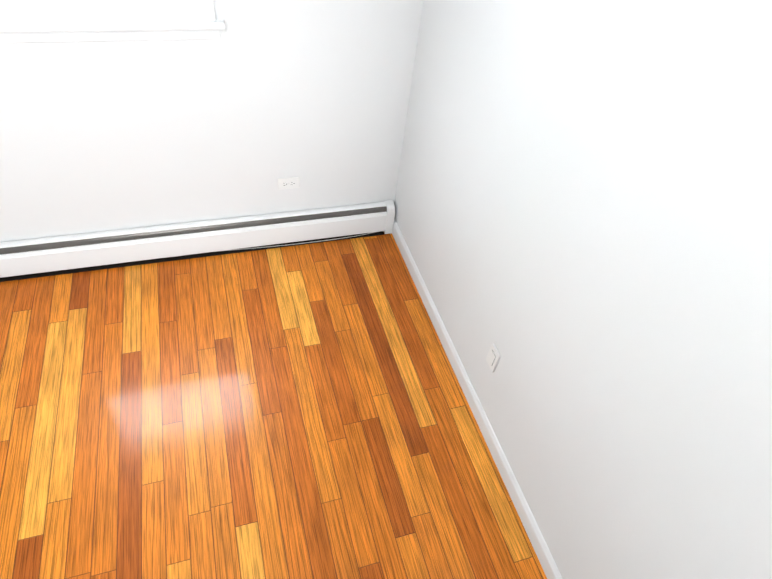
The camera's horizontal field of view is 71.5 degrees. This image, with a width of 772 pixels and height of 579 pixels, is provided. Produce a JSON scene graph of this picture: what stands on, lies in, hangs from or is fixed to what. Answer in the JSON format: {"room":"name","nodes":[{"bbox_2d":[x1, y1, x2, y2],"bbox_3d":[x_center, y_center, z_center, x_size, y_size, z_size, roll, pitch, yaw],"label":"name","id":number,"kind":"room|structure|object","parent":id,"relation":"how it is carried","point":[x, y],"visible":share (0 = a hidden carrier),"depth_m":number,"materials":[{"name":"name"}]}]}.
{"room":"empty room","nodes":[
{"label":"empty room","id":0,"kind":"room"},
{"bbox_2d":[0,0,422,241],"bbox_3d":[-1.229,-1.043,2.056,2.860,2.400,0.150,-9,49,-16],"label":"wall","id":1,"kind":"structure","parent":0,"point":[248,108],"depth_m":2.44,"materials":[{"name":"paint"}]},
{"bbox_2d":[0,0,224,42],"bbox_3d":[-1.201,-1.290,1.742,1.205,0.912,0.175,-9,49,-16],"label":"window","id":2,"kind":"structure","parent":1,"relation":"in","point":[32,21],"depth_m":2.05,"materials":[{"name":"white plastic"}]},
{"bbox_2d":[0,200,394,281],"bbox_3d":[-1.309,-0.221,2.784,2.825,0.208,0.072,-9,49,-16],"label":"heater","id":3,"kind":"object","parent":1,"relation":"attached to","point":[48,256],"visible":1,"depth_m":2.83,"materials":[{"name":"white metal"}]},
{"bbox_2d":[216,232,374,251],"bbox_3d":[-0.491,-0.273,3.087,1.005,0.004,0.030,-9,49,-16],"label":"wire","id":4,"kind":"object","parent":3,"relation":"attached to","point":[297,243],"visible":0.9,"depth_m":3.07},
{"bbox_2d":[278,177,299,189],"bbox_3d":[-0.510,-0.557,2.817,0.114,0.070,0.008,-9,49,-16],"label":"outlet","id":5,"kind":"object","parent":1,"relation":"attached to","point":[289,183],"visible":1,"depth_m":2.81,"materials":[{"name":"white plastic"}]},
{"bbox_2d":[0,231,546,578],"bbox_3d":[-0.813,1.177,1.782,3.160,0.120,3.940,-9,49,-16],"label":"floor","id":6,"kind":"structure","parent":0,"point":[304,411],"depth_m":2.27,"materials":[{"name":"brown wood"}]},
{"bbox_2d":[394,0,771,578],"bbox_3d":[0.750,0.106,1.269,0.150,2.400,3.940,-9,49,-16],"label":"wall","id":7,"kind":"structure","parent":0,"point":[583,208],"depth_m":1.44,"materials":[{"name":"paint"}]},
{"bbox_2d":[392,219,562,578],"bbox_3d":[0.553,0.899,2.088,0.014,0.091,3.639,-9,49,-16],"label":"baseboard","id":8,"kind":"structure","parent":7,"relation":"attached to","point":[539,545],"depth_m":2.35,"materials":[{"name":"paint"}]},
{"bbox_2d":[486,343,499,371],"bbox_3d":[0.433,0.279,2.184,0.009,0.114,0.070,-9,49,-16],"label":"duplex electrical outlet","id":9,"kind":"object","parent":7,"relation":"attached to","point":[492,357],"visible":1,"depth_m":2.17,"materials":[{"name":"white plastic"}]}
]}

